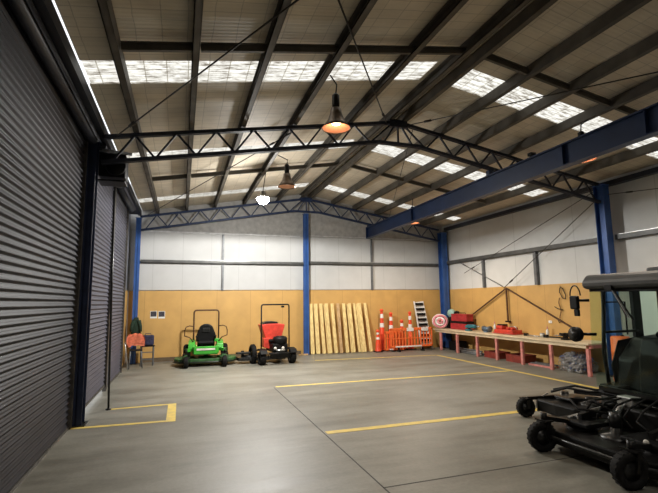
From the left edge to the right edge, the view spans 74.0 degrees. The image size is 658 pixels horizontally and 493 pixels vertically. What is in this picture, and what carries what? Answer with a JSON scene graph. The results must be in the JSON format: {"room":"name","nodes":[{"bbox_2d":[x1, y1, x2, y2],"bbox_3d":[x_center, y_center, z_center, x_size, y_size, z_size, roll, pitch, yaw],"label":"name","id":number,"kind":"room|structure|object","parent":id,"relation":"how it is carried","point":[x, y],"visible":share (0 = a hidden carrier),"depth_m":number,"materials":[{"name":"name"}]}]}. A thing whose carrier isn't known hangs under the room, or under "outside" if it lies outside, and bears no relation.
{"room":"equipment storage warehouse","nodes":[
{"label":"equipment storage warehouse","id":0,"kind":"room"},
{"bbox_2d":[122,291,127,365],"bbox_3d":[-6.529,2.571,13.699,0.090,2.400,1.940,2,-8,-18],"label":"lining","id":1,"kind":"object","parent":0,"point":[126,292],"visible":0.21,"depth_m":14.31,"materials":[{"name":"brown wood"}]},
{"bbox_2d":[126,214,130,290],"bbox_3d":[-3.516,0.086,4.862,0.060,5.050,21.400,2,-8,-18],"label":"wall","id":2,"kind":"structure","parent":0,"point":[129,214],"depth_m":14.79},
{"bbox_2d":[0,0,99,492],"bbox_3d":[-2.922,0.010,3.818,0.260,4.925,7.430,2,-8,-18],"label":"door","id":3,"kind":"structure","parent":2,"relation":"in","point":[46,129],"depth_m":5.13,"materials":[{"name":"metal"}]},
{"bbox_2d":[32,0,141,215],"bbox_3d":[-3.299,-2.428,5.050,0.430,0.180,21.000,2,-8,-18],"label":"beam","id":4,"kind":"structure","parent":2,"relation":"attached to","point":[46,10],"depth_m":5.62,"materials":[{"name":"metal"}]},
{"bbox_2d":[85,140,121,406],"bbox_3d":[-4.619,0.669,8.960,0.260,4.945,2.840,2,-8,-18],"label":"door","id":5,"kind":"structure","parent":2,"relation":"in","point":[101,280],"depth_m":9.19,"materials":[{"name":"metal"}]},
{"bbox_2d":[98,148,131,186],"bbox_3d":[-3.992,-1.466,8.174,0.574,0.600,0.550,2,-8,-18],"label":"motor","id":6,"kind":"object","parent":5,"relation":"attached to","point":[114,175],"visible":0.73,"depth_m":8.00,"materials":[{"name":"black plastic"}]},
{"bbox_2d":[106,187,135,389],"bbox_3d":[-5.544,1.026,11.664,0.260,4.935,2.760,2,-8,-18],"label":"door","id":7,"kind":"structure","parent":2,"relation":"in","point":[123,199],"depth_m":11.88,"materials":[{"name":"metal"}]},
{"bbox_2d":[125,184,442,362],"bbox_3d":[-0.938,0.901,16.988,12.640,6.400,0.100,2,-8,-18],"label":"wall","id":8,"kind":"structure","parent":0,"point":[291,224],"depth_m":16.77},
{"bbox_2d":[142,351,300,362],"bbox_3d":[-3.667,3.903,15.509,5.500,0.140,0.049,2,-8,-18],"label":"baseboard","id":9,"kind":"structure","parent":8,"relation":"attached to","point":[160,359],"depth_m":14.85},
{"bbox_2d":[126,290,440,362],"bbox_3d":[-0.877,2.871,16.629,12.440,2.400,0.028,2,-8,-18],"label":"lining","id":10,"kind":"object","parent":8,"relation":"attached to","point":[240,310],"visible":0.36,"depth_m":16.04,"materials":[{"name":"brown wood"}]},
{"bbox_2d":[129,231,439,289],"bbox_3d":[-0.916,0.648,16.943,12.440,2.050,0.040,2,-8,-18],"label":"wall panels","id":11,"kind":"object","parent":8,"relation":"attached to","point":[154,245],"visible":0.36,"depth_m":16.55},
{"bbox_2d":[144,230,431,240],"bbox_3d":[-0.726,-0.388,17.099,12.040,0.080,0.040,2,-8,-18],"label":"trim","id":12,"kind":"structure","parent":11,"relation":"attached to","point":[147,230],"depth_m":16.39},
{"bbox_2d":[141,259,437,265],"bbox_3d":[-0.903,0.646,16.857,11.730,0.152,0.130,2,-8,-18],"label":"wall rail","id":13,"kind":"object","parent":11,"relation":"attached to","point":[142,260],"depth_m":16.44,"materials":[{"name":"metal"}]},
{"bbox_2d":[12,347,657,492],"bbox_3d":[2.521,2.845,6.545,12.590,0.150,21.400,2,-8,-18],"label":"floor","id":14,"kind":"structure","parent":0,"point":[232,430],"depth_m":6.47,"materials":[{"name":"concrete"}]},
{"bbox_2d":[72,140,100,427],"bbox_3d":[-4.162,0.506,7.450,0.280,4.880,0.320,2,-8,-18],"label":"steel column","id":15,"kind":"structure","parent":14,"relation":"on","point":[81,365],"depth_m":7.37,"materials":[{"name":"metal"}]},
{"bbox_2d":[105,191,114,409],"bbox_3d":[-4.184,0.971,8.420,0.159,4.201,0.109,2,-8,-18],"label":"pole","id":16,"kind":"object","parent":14,"relation":"on","point":[113,218],"visible":1,"depth_m":8.40,"materials":[{"name":"grey metal"}]},
{"bbox_2d":[70,403,175,429],"bbox_3d":[-3.544,2.989,7.714,1.580,0.003,1.390,2,-8,-18],"label":"floor marking","id":17,"kind":"object","parent":14,"relation":"on","point":[171,411],"depth_m":7.48,"materials":[{"name":"yellow paint"}]},
{"bbox_2d":[128,346,142,368],"bbox_3d":[-5.991,3.249,13.522,0.402,1.001,0.434,3,-8,-27],"label":"stool","id":18,"kind":"object","parent":14,"relation":"on","point":[130,350],"visible":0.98,"depth_m":13.41,"materials":[{"name":"black metal"}]},
{"bbox_2d":[126,333,144,346],"bbox_3d":[-6.073,2.939,13.726,0.555,0.420,0.169,3,-8,-26],"label":"vest","id":19,"kind":"object","parent":18,"relation":"on","point":[135,339],"visible":1,"depth_m":13.69,"materials":[{"name":"orange fabric"}]},
{"bbox_2d":[130,217,141,364],"bbox_3d":[-6.484,1.442,14.659,0.250,4.880,0.260,2,-8,-18],"label":"steel column","id":20,"kind":"structure","parent":14,"relation":"on","point":[138,219],"depth_m":14.64,"materials":[{"name":"metal"}]},
{"bbox_2d":[130,316,141,333],"bbox_3d":[-6.305,2.607,14.273,0.366,0.666,0.235,2,-8,-18],"label":"jacket","id":21,"kind":"object","parent":20,"relation":"hanging from","point":[136,325],"visible":0.91,"depth_m":14.21,"materials":[{"name":"green fabric"}]},
{"bbox_2d":[140,197,438,241],"bbox_3d":[-0.896,-1.130,16.883,11.792,1.557,0.100,2,-8,-18],"label":"roof truss","id":22,"kind":"object","parent":20,"relation":"on","point":[305,199],"visible":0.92,"depth_m":16.60,"materials":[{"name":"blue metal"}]},
{"bbox_2d":[146,133,290,215],"bbox_3d":[-3.553,-1.751,12.204,0.048,0.649,7.946,6,-10,-44],"label":"rod","id":23,"kind":"object","parent":22,"relation":"attached to","point":[272,143],"visible":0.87,"depth_m":11.50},
{"bbox_2d":[140,345,154,365],"bbox_3d":[-5.848,3.505,14.053,0.421,0.620,0.320,2,-8,-18],"label":"side table","id":24,"kind":"object","parent":14,"relation":"on","point":[152,346],"visible":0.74,"depth_m":13.95,"materials":[{"name":"grey metal"}]},
{"bbox_2d":[144,333,153,345],"bbox_3d":[-5.855,3.005,14.121,0.360,0.390,0.270,2,-8,-18],"label":"tool bag","id":25,"kind":"object","parent":24,"relation":"on","point":[149,339],"visible":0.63,"depth_m":14.02,"materials":[{"name":"blue fabric"}]},
{"bbox_2d":[173,309,236,368],"bbox_3d":[-3.988,2.931,14.153,1.972,1.754,1.755,1,-7,-16],"label":"ride-on mower","id":26,"kind":"object","parent":14,"relation":"on","point":[206,338],"visible":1,"depth_m":13.93,"materials":[{"name":"green metal"}]},
{"bbox_2d":[236,304,296,364],"bbox_3d":[-2.126,2.858,14.389,1.750,1.912,1.524,3,-8,-24],"label":"ride-on mower","id":27,"kind":"object","parent":14,"relation":"on","point":[272,339],"visible":0.99,"depth_m":14.09,"materials":[{"name":"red metal"}]},
{"bbox_2d":[302,213,310,354],"bbox_3d":[-0.878,1.389,16.668,0.270,5.350,0.260,2,-8,-18],"label":"steel column","id":28,"kind":"structure","parent":14,"relation":"on","point":[305,215],"depth_m":16.60,"materials":[{"name":"metal"}]},
{"bbox_2d":[309,304,314,353],"bbox_3d":[-0.651,3.108,16.500,0.160,1.873,0.242,2,-8,-18],"label":"board","id":29,"kind":"object","parent":14,"relation":"on","point":[310,305],"visible":0.88,"depth_m":16.48,"materials":[{"name":"brown wood"}]},
{"bbox_2d":[313,304,319,353],"bbox_3d":[-0.460,3.113,16.558,0.154,1.875,0.281,3,-8,-29],"label":"board","id":30,"kind":"object","parent":14,"relation":"on","point":[316,322],"visible":1,"depth_m":16.53,"materials":[{"name":"brown wood"}]},
{"bbox_2d":[319,304,325,353],"bbox_3d":[-0.249,3.118,16.621,0.129,1.876,0.299,4,-9,-33],"label":"board","id":31,"kind":"object","parent":14,"relation":"on","point":[320,305],"visible":1,"depth_m":16.59,"materials":[{"name":"brown wood"}]},
{"bbox_2d":[323,303,331,353],"bbox_3d":[-0.046,3.124,16.679,0.180,1.880,0.341,5,-9,-39],"label":"board","id":32,"kind":"object","parent":14,"relation":"on","point":[325,306],"visible":1,"depth_m":16.66,"materials":[{"name":"brown wood"}]},
{"bbox_2d":[330,303,337,352],"bbox_3d":[0.196,3.130,16.756,0.134,1.877,0.326,4,-9,-34],"label":"board","id":33,"kind":"object","parent":14,"relation":"on","point":[331,304],"visible":1,"depth_m":16.73,"materials":[{"name":"brown wood"}]},
{"bbox_2d":[336,303,342,352],"bbox_3d":[0.411,3.136,16.822,0.124,1.875,0.315,3,-8,-27],"label":"board","id":34,"kind":"object","parent":14,"relation":"on","point":[337,304],"visible":1,"depth_m":16.79,"materials":[{"name":"brown wood"}]},
{"bbox_2d":[342,303,348,352],"bbox_3d":[0.641,3.142,16.892,0.133,1.875,0.327,3,-8,-27],"label":"board","id":35,"kind":"object","parent":14,"relation":"on","point":[343,304],"visible":1,"depth_m":16.86,"materials":[{"name":"brown wood"}]},
{"bbox_2d":[346,303,355,352],"bbox_3d":[0.858,3.147,16.954,0.183,1.878,0.350,4,-8,-31],"label":"board","id":36,"kind":"object","parent":14,"relation":"on","point":[349,310],"visible":1,"depth_m":16.93,"materials":[{"name":"brown wood"}]},
{"bbox_2d":[353,303,360,351],"bbox_3d":[1.081,3.153,17.025,0.096,1.876,0.358,4,-9,-34],"label":"board","id":37,"kind":"object","parent":14,"relation":"on","point":[354,306],"visible":1,"depth_m":17.01,"materials":[{"name":"brown wood"}]},
{"bbox_2d":[356,303,366,351],"bbox_3d":[1.256,3.158,17.073,0.215,1.883,0.400,4,-9,-35],"label":"board","id":38,"kind":"object","parent":14,"relation":"on","point":[358,305],"visible":1,"depth_m":17.05,"materials":[{"name":"brown wood"}]},
{"bbox_2d":[363,303,372,351],"bbox_3d":[1.530,3.165,17.162,0.124,1.879,0.396,5,-9,-36],"label":"board","id":39,"kind":"object","parent":14,"relation":"on","point":[364,304],"visible":1,"depth_m":17.14,"materials":[{"name":"brown wood"}]},
{"bbox_2d":[374,329,382,352],"bbox_3d":[1.893,3.646,16.886,0.260,0.860,0.260,2,-8,-18],"label":"traffic cone","id":40,"kind":"object","parent":14,"relation":"on","point":[378,347],"visible":1,"depth_m":16.81,"materials":[{"name":"orange plastic"}]},
{"bbox_2d":[380,309,387,350],"bbox_3d":[2.106,3.305,17.322,0.340,1.640,0.340,2,-8,-18],"label":"traffic cone","id":41,"kind":"object","parent":14,"relation":"on","point":[381,310],"visible":0.78,"depth_m":17.24,"materials":[{"name":"orange plastic"}]},
{"bbox_2d":[275,371,505,386],"bbox_3d":[1.855,3.348,11.094,6.466,0.003,0.100,1,-7,-17],"label":"floor marking","id":42,"kind":"object","parent":14,"relation":"on","point":[493,371],"depth_m":10.94,"materials":[{"name":"yellow paint"}]},
{"bbox_2d":[388,312,396,350],"bbox_3d":[2.486,3.385,17.440,0.340,1.500,0.340,2,-8,-18],"label":"traffic cone","id":43,"kind":"object","parent":14,"relation":"on","point":[390,313],"visible":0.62,"depth_m":17.41,"materials":[{"name":"orange plastic"}]},
{"bbox_2d":[384,331,404,351],"bbox_3d":[2.553,3.697,17.039,0.850,0.780,0.180,2,-8,-18],"label":"crowd barrier","id":44,"kind":"object","parent":14,"relation":"on","point":[385,332],"visible":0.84,"depth_m":16.98,"materials":[{"name":"orange plastic"}]},
{"bbox_2d":[390,327,432,351],"bbox_3d":[3.237,3.631,17.066,1.840,0.900,0.180,2,-8,-18],"label":"crowd barrier","id":45,"kind":"object","parent":14,"relation":"on","point":[423,329],"visible":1,"depth_m":17.05,"materials":[{"name":"orange plastic"}]},
{"bbox_2d":[406,311,416,349],"bbox_3d":[3.301,3.400,17.714,0.340,1.520,0.340,2,-8,-18],"label":"traffic cone","id":46,"kind":"object","parent":14,"relation":"on","point":[409,312],"visible":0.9,"depth_m":17.66,"materials":[{"name":"orange plastic"}]},
{"bbox_2d":[413,301,432,348],"bbox_3d":[3.885,3.225,17.985,0.690,1.931,0.319,2,-8,-18],"label":"step ladder","id":47,"kind":"object","parent":14,"relation":"on","point":[421,318],"visible":0.74,"depth_m":18.03,"materials":[{"name":"white metal"}]},
{"bbox_2d":[325,408,536,433],"bbox_3d":[2.231,2.866,7.301,4.781,0.003,0.140,2,-8,-18],"label":"floor marking","id":48,"kind":"object","parent":14,"relation":"on","point":[508,412],"depth_m":7.04,"materials":[{"name":"yellow paint"}]},
{"bbox_2d":[277,390,584,492],"bbox_3d":[5.256,2.449,4.278,8.665,0.002,15.300,2,-8,-18],"label":"joint","id":49,"kind":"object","parent":14,"relation":"in","point":[277,390],"depth_m":5.14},
{"bbox_2d":[437,232,450,347],"bbox_3d":[4.868,1.805,18.408,0.360,4.820,0.360,2,-8,-18],"label":"steel column","id":50,"kind":"structure","parent":14,"relation":"on","point":[442,236],"depth_m":18.41,"materials":[{"name":"metal"}]},
{"bbox_2d":[449,340,466,350],"bbox_3d":[5.063,3.897,17.157,0.474,0.352,0.523,2,-8,-18],"label":"crate","id":51,"kind":"object","parent":14,"relation":"on","point":[452,344],"visible":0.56,"depth_m":16.99,"materials":[{"name":"black plastic"}]},
{"bbox_2d":[484,350,510,358],"bbox_3d":[5.702,3.662,14.797,0.525,0.212,0.722,2,-8,-18],"label":"crate","id":52,"kind":"object","parent":14,"relation":"on","point":[489,353],"visible":0.59,"depth_m":14.67,"materials":[{"name":"red plastic"}]},
{"bbox_2d":[437,355,598,388],"bbox_3d":[5.229,3.363,11.542,0.120,0.003,8.801,2,-8,-18],"label":"floor marking","id":53,"kind":"object","parent":14,"relation":"on","point":[437,355],"depth_m":11.39,"materials":[{"name":"yellow paint"}]},
{"bbox_2d":[433,328,606,376],"bbox_3d":[5.837,3.317,14.506,0.930,0.820,7.225,2,-8,-18],"label":"workbench","id":54,"kind":"object","parent":14,"relation":"on","point":[592,344],"visible":0.94,"depth_m":13.12,"materials":[{"name":"pink paint"}]},
{"bbox_2d":[432,314,447,327],"bbox_3d":[4.493,3.019,17.643,0.643,0.577,0.373,-2,-7,13],"label":"hose reel","id":55,"kind":"object","parent":54,"relation":"on","point":[438,317],"visible":1,"depth_m":17.51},
{"bbox_2d":[450,321,473,329],"bbox_3d":[5.147,3.057,16.893,0.376,0.310,1.016,2,-8,-18],"label":"tool case","id":56,"kind":"object","parent":54,"relation":"on","point":[458,325],"visible":0.8,"depth_m":16.75,"materials":[{"name":"red plastic"}]},
{"bbox_2d":[451,312,472,321],"bbox_3d":[5.162,2.733,16.941,0.336,0.334,0.936,2,-8,-21],"label":"tool case","id":57,"kind":"object","parent":56,"relation":"on","point":[465,317],"visible":1,"depth_m":16.66,"materials":[{"name":"red plastic"}]},
{"bbox_2d":[492,324,523,334],"bbox_3d":[5.924,2.736,14.468,0.438,0.297,1.008,2,-8,-18],"label":"tool case","id":58,"kind":"object","parent":54,"relation":"on","point":[500,328],"visible":1,"depth_m":14.33,"materials":[{"name":"red plastic"}]},
{"bbox_2d":[505,353,535,362],"bbox_3d":[6.051,3.518,13.764,0.575,0.232,0.723,2,-8,-18],"label":"crate","id":59,"kind":"object","parent":14,"relation":"on","point":[512,357],"visible":0.73,"depth_m":13.57,"materials":[{"name":"red plastic"}]},
{"bbox_2d":[558,351,598,373],"bbox_3d":[6.734,3.114,11.812,0.734,0.547,0.851,2,-8,-18],"label":"heap","id":60,"kind":"object","parent":14,"relation":"on","point":[567,359],"visible":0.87,"depth_m":11.67,"materials":[{"name":"metal"}]},
{"bbox_2d":[516,266,657,490],"bbox_3d":[4.466,1.459,5.734,3.942,2.370,3.917,-4,-8,26],"label":"wide area mower","id":61,"kind":"object","parent":14,"relation":"on","point":[619,429],"visible":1,"depth_m":5.71,"materials":[{"name":"black metal"}]},
{"bbox_2d":[569,285,588,315],"bbox_3d":[3.706,0.800,6.471,0.175,0.460,0.254,2,-8,-18],"label":"mirror","id":62,"kind":"object","parent":61,"relation":"attached to","point":[575,301],"depth_m":6.43,"materials":[{"name":"black metal"}]},
{"bbox_2d":[568,327,596,341],"bbox_3d":[3.714,1.284,6.398,0.302,0.217,0.274,2,-8,-18],"label":"work lamp","id":63,"kind":"object","parent":61,"relation":"attached to","point":[576,334],"depth_m":6.34,"materials":[{"name":"grey metal"}]},
{"bbox_2d":[592,184,622,376],"bbox_3d":[7.223,0.825,11.259,0.320,4.920,0.340,2,-8,-18],"label":"steel column","id":64,"kind":"structure","parent":14,"relation":"on","point":[605,240],"depth_m":11.30,"materials":[{"name":"metal"}]},
{"bbox_2d":[101,118,600,203],"bbox_3d":[1.530,-2.063,9.710,11.792,1.557,0.100,2,-8,-18],"label":"roof truss","id":65,"kind":"object","parent":64,"relation":"on","point":[399,124],"visible":0.95,"depth_m":9.15,"materials":[{"name":"metal"}]},
{"bbox_2d":[97,0,159,213],"bbox_3d":[-2.662,-2.520,5.437,0.097,0.192,21.260,2,-8,-18],"label":"roof purlin","id":66,"kind":"structure","parent":65,"relation":"on","point":[106,10],"depth_m":6.02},
{"bbox_2d":[185,0,203,210],"bbox_3d":[-1.754,-2.654,5.762,0.097,0.192,21.260,2,-8,-18],"label":"roof purlin","id":67,"kind":"structure","parent":65,"relation":"on","point":[198,4],"depth_m":6.28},
{"bbox_2d":[120,41,191,52],"bbox_3d":[-2.173,-2.574,5.625,0.935,0.257,0.080,2,-8,-18],"label":"purlin bridging","id":68,"kind":"object","parent":67,"relation":"attached to","point":[126,46],"visible":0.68,"depth_m":5.59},
{"bbox_2d":[152,174,186,180],"bbox_3d":[-4.151,-1.813,11.473,0.935,0.257,0.080,2,-8,-18],"label":"purlin bridging","id":69,"kind":"object","parent":67,"relation":"attached to","point":[182,176],"visible":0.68,"depth_m":11.45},
{"bbox_2d":[116,0,298,136],"bbox_3d":[-1.374,-2.582,5.838,6.442,0.647,0.057,-7,-9,40],"label":"rod","id":70,"kind":"object","parent":65,"relation":"attached to","point":[130,125],"visible":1,"depth_m":6.01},
{"bbox_2d":[213,0,291,207],"bbox_3d":[-0.836,-2.791,6.090,0.097,0.192,21.260,2,-8,-18],"label":"roof purlin","id":71,"kind":"structure","parent":65,"relation":"on","point":[276,25],"depth_m":6.86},
{"bbox_2d":[191,171,224,177],"bbox_3d":[-3.238,-1.949,11.800,0.945,0.258,0.080,2,-8,-18],"label":"purlin bridging","id":72,"kind":"object","parent":71,"relation":"attached to","point":[207,174],"visible":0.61,"depth_m":11.77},
{"bbox_2d":[200,42,267,52],"bbox_3d":[-1.260,-2.709,5.952,0.945,0.258,0.080,2,-8,-18],"label":"purlin bridging","id":73,"kind":"object","parent":71,"relation":"attached to","point":[206,47],"visible":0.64,"depth_m":5.92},
{"bbox_2d":[242,0,377,204],"bbox_3d":[0.157,-2.938,6.445,0.097,0.192,21.260,2,-8,-18],"label":"roof purlin","id":74,"kind":"structure","parent":65,"relation":"on","point":[364,7],"depth_m":7.17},
{"bbox_2d":[228,168,263,174],"bbox_3d":[-2.283,-2.091,12.141,1.025,0.272,0.080,2,-8,-18],"label":"purlin bridging","id":75,"kind":"object","parent":74,"relation":"attached to","point":[257,170],"visible":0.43,"depth_m":12.12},
{"bbox_2d":[257,173,268,204],"bbox_3d":[-1.851,-1.632,12.244,0.336,0.924,0.336,2,-8,-18],"label":"lamp","id":76,"kind":"object","parent":74,"relation":"hanging from","point":[262,198],"visible":1,"depth_m":12.12,"materials":[{"name":"metal"}]},
{"bbox_2d":[277,155,295,188],"bbox_3d":[-1.052,-1.881,10.919,0.471,0.807,0.471,2,-8,-18],"label":"lamp","id":77,"kind":"object","parent":74,"relation":"hanging from","point":[286,183],"visible":1,"depth_m":10.86,"materials":[{"name":"metal"}]},
{"bbox_2d":[273,43,339,53],"bbox_3d":[-0.305,-2.851,6.293,1.025,0.272,0.080,2,-8,-18],"label":"purlin bridging","id":78,"kind":"object","parent":74,"relation":"attached to","point":[279,48],"visible":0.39,"depth_m":6.28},
{"bbox_2d":[321,75,350,133],"bbox_3d":[0.110,-2.332,7.041,0.471,0.904,0.471,2,-8,-18],"label":"lamp","id":79,"kind":"object","parent":74,"relation":"hanging from","point":[336,123],"visible":1,"depth_m":6.99,"materials":[{"name":"metal"}]},
{"bbox_2d":[337,0,386,122],"bbox_3d":[0.566,-2.845,6.922,0.057,0.482,5.682,-3,-7,14],"label":"rod","id":80,"kind":"object","parent":65,"relation":"attached to","point":[339,2],"visible":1,"depth_m":6.46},
{"bbox_2d":[275,0,468,200],"bbox_3d":[1.339,-3.114,6.867,0.097,0.192,21.260,2,-8,-18],"label":"roof purlin","id":81,"kind":"structure","parent":65,"relation":"on","point":[446,13],"depth_m":7.46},
{"bbox_2d":[267,164,307,171],"bbox_3d":[-1.195,-2.252,12.530,1.225,0.306,0.080,2,-8,-18],"label":"purlin bridging","id":82,"kind":"object","parent":81,"relation":"attached to","point":[282,168],"visible":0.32,"depth_m":12.53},
{"bbox_2d":[343,45,415,54],"bbox_3d":[0.783,-3.013,6.682,1.225,0.306,0.080,2,-8,-18],"label":"purlin bridging","id":83,"kind":"object","parent":81,"relation":"attached to","point":[351,49],"visible":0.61,"depth_m":6.67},
{"bbox_2d":[299,0,531,197],"bbox_3d":[2.248,-3.248,7.192,0.097,0.192,21.260,2,-8,-18],"label":"roof purlin","id":84,"kind":"structure","parent":65,"relation":"on","point":[512,7],"depth_m":7.92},
{"bbox_2d":[310,162,338,167],"bbox_3d":[-0.150,-2.407,12.904,0.935,0.257,0.080,2,-8,-18],"label":"purlin bridging","id":85,"kind":"object","parent":84,"relation":"attached to","point":[331,164],"visible":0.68,"depth_m":12.90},
{"bbox_2d":[417,46,466,54],"bbox_3d":[1.828,-3.168,7.056,0.935,0.257,0.080,2,-8,-18],"label":"purlin bridging","id":86,"kind":"object","parent":84,"relation":"attached to","point":[427,50],"visible":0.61,"depth_m":7.04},
{"bbox_2d":[307,0,557,197],"bbox_3d":[2.573,-3.239,7.301,0.097,0.192,21.260,2,-8,-18],"label":"roof purlin","id":87,"kind":"structure","parent":65,"relation":"on","point":[536,8],"depth_m":7.77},
{"bbox_2d":[350,164,376,173],"bbox_3d":[1.016,-2.371,13.293,0.955,0.260,0.080,2,-8,-18],"label":"purlin bridging","id":88,"kind":"object","parent":87,"relation":"attached to","point":[354,166],"visible":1,"depth_m":13.30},
{"bbox_2d":[485,54,527,74],"bbox_3d":[2.994,-3.131,7.446,0.955,0.260,0.080,2,-8,-18],"label":"purlin bridging","id":89,"kind":"object","parent":87,"relation":"attached to","point":[492,58],"visible":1,"depth_m":7.45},
{"bbox_2d":[331,0,651,203],"bbox_3d":[3.504,-3.046,7.591,0.097,0.192,21.260,2,-8,-18],"label":"purlin","id":90,"kind":"structure","parent":65,"relation":"on","point":[624,8],"depth_m":7.57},
{"bbox_2d":[532,72,569,90],"bbox_3d":[3.897,-2.944,7.726,0.895,0.250,0.080,2,-8,-18],"label":"purlin bridging","id":91,"kind":"object","parent":90,"relation":"attached to","point":[541,77],"visible":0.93,"depth_m":7.74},
{"bbox_2d":[352,32,657,209],"bbox_3d":[4.378,-2.865,7.863,0.097,0.192,21.260,2,-8,-18],"label":"purlin","id":92,"kind":"structure","parent":65,"relation":"on","point":[649,44],"depth_m":8.45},
{"bbox_2d":[407,180,431,188],"bbox_3d":[2.822,-1.996,13.855,0.955,0.260,0.080,2,-8,-18],"label":"purlin bridging","id":93,"kind":"object","parent":92,"relation":"attached to","point":[413,182],"visible":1,"depth_m":13.87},
{"bbox_2d":[573,89,611,106],"bbox_3d":[4.800,-2.757,8.007,0.955,0.260,0.080,2,-8,-18],"label":"purlin bridging","id":94,"kind":"object","parent":92,"relation":"attached to","point":[583,93],"visible":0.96,"depth_m":8.02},
{"bbox_2d":[366,102,657,238],"bbox_3d":[4.260,-1.704,9.091,0.245,0.570,17.965,2,-8,-17],"label":"beam","id":95,"kind":"structure","parent":65,"relation":"hanging from","point":[640,125],"depth_m":8.88,"materials":[{"name":"metal"}]},
{"bbox_2d":[374,76,657,214],"bbox_3d":[5.309,-2.671,8.152,0.097,0.192,21.260,2,-8,-18],"label":"purlin","id":96,"kind":"structure","parent":65,"relation":"on","point":[651,85],"depth_m":9.50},
{"bbox_2d":[577,120,596,163],"bbox_3d":[4.940,-2.101,8.538,0.471,0.862,0.471,2,-8,-18],"label":"lamp","id":97,"kind":"object","parent":96,"relation":"hanging from","point":[580,132],"visible":0.14,"depth_m":8.56,"materials":[{"name":"metal"}]},
{"bbox_2d":[614,105,637,114],"bbox_3d":[5.764,-2.557,8.307,1.025,0.272,0.080,2,-8,-18],"label":"purlin bridging","id":98,"kind":"object","parent":96,"relation":"attached to","point":[624,109],"visible":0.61,"depth_m":8.25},
{"bbox_2d":[408,71,657,125],"bbox_3d":[3.798,-2.763,8.164,5.257,0.429,0.048,-7,-9,39],"label":"rod","id":99,"kind":"object","parent":65,"relation":"attached to","point":[430,120],"visible":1,"depth_m":8.07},
{"bbox_2d":[419,140,657,225],"bbox_3d":[7.304,-2.258,8.774,0.097,0.192,21.260,2,-8,-18],"label":"beam","id":100,"kind":"structure","parent":65,"relation":"on","point":[651,147],"depth_m":11.74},
{"bbox_2d":[504,202,593,287],"bbox_3d":[6.608,0.066,13.331,0.057,2.298,3.891,2,-8,-18],"label":"rod","id":101,"kind":"object","parent":64,"relation":"attached to","point":[510,281],"visible":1,"depth_m":13.16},
{"bbox_2d":[610,335,629,378],"bbox_3d":[6.954,2.653,10.356,0.430,1.075,0.430,2,-8,-18],"label":"drum","id":102,"kind":"object","parent":14,"relation":"on","point":[613,339],"visible":0.3,"depth_m":10.35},
{"bbox_2d":[54,0,657,226],"bbox_3d":[2.695,-2.835,7.343,12.375,1.125,21.800,2,-8,-18],"label":"ceiling","id":103,"kind":"structure","parent":0,"point":[219,105],"depth_m":7.66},
{"bbox_2d":[140,183,305,201],"bbox_3d":[-3.404,-1.844,14.804,5.555,0.952,0.550,2,-8,-18],"label":"window","id":104,"kind":"structure","parent":103,"relation":"attached to","point":[301,184],"depth_m":14.72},
{"bbox_2d":[126,139,354,157],"bbox_3d":[-2.034,-2.371,10.752,5.555,0.952,0.670,2,-8,-18],"label":"window","id":105,"kind":"structure","parent":103,"relation":"attached to","point":[353,139],"depth_m":10.44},
{"bbox_2d":[84,61,434,83],"bbox_3d":[-0.800,-2.846,7.104,5.555,0.952,0.670,2,-8,-18],"label":"window","id":106,"kind":"structure","parent":103,"relation":"attached to","point":[166,64],"depth_m":6.83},
{"bbox_2d":[373,145,547,196],"bbox_3d":[3.804,-2.197,12.703,5.840,1.001,0.670,2,-8,-18],"label":"window","id":107,"kind":"structure","parent":103,"relation":"attached to","point":[386,145],"depth_m":12.53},
{"bbox_2d":[454,71,657,157],"bbox_3d":[5.037,-2.671,9.055,5.840,1.001,0.670,2,-8,-18],"label":"window","id":108,"kind":"structure","parent":103,"relation":"attached to","point":[518,96],"depth_m":8.73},
{"bbox_2d":[442,164,657,364],"bbox_3d":[8.418,0.368,8.862,0.120,5.200,21.400,2,-8,-18],"label":"wall","id":109,"kind":"structure","parent":0,"point":[638,210],"depth_m":13.01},
{"bbox_2d":[481,260,485,287],"bbox_3d":[5.782,1.013,16.311,0.090,1.045,0.090,2,-8,-18],"label":"wall post","id":110,"kind":"object","parent":109,"relation":"attached to","point":[483,262],"visible":1,"depth_m":16.28,"materials":[{"name":"grey metal"}]},
{"bbox_2d":[449,283,604,371],"bbox_3d":[6.177,2.595,15.121,0.033,2.400,7.340,2,-8,-18],"label":"lining","id":111,"kind":"object","parent":109,"relation":"attached to","point":[528,318],"depth_m":14.01,"materials":[{"name":"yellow wood"}]},
{"bbox_2d":[473,288,571,327],"bbox_3d":[6.158,2.049,14.872,0.100,1.301,5.169,2,-8,-18],"label":"brace","id":112,"kind":"object","parent":111,"relation":"attached to","point":[504,289],"visible":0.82,"depth_m":14.92,"materials":[{"name":"black metal"}]},
{"bbox_2d":[532,252,539,284],"bbox_3d":[6.600,0.699,13.894,0.110,1.045,0.110,2,-8,-18],"label":"wall post","id":113,"kind":"object","parent":109,"relation":"attached to","point":[535,261],"visible":1,"depth_m":13.86,"materials":[{"name":"grey metal"}]},
{"bbox_2d":[444,167,657,230],"bbox_3d":[8.313,-2.009,8.870,0.170,0.120,20.900,2,-8,-18],"label":"beam","id":114,"kind":"structure","parent":109,"relation":"attached to","point":[652,171],"depth_m":13.20,"materials":[{"name":"metal"}]},
{"bbox_2d":[447,228,657,264],"bbox_3d":[7.204,-0.141,12.080,0.168,0.142,14.100,2,-8,-18],"label":"wall rail","id":115,"kind":"object","parent":109,"relation":"attached to","point":[653,231],"depth_m":12.96,"materials":[{"name":"metal"}]},
{"bbox_2d":[465,192,592,272],"bbox_3d":[6.272,-0.232,14.500,0.044,1.866,5.985,2,-8,-18],"label":"rod","id":116,"kind":"object","parent":115,"relation":"attached to","point":[592,192],"visible":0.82,"depth_m":14.01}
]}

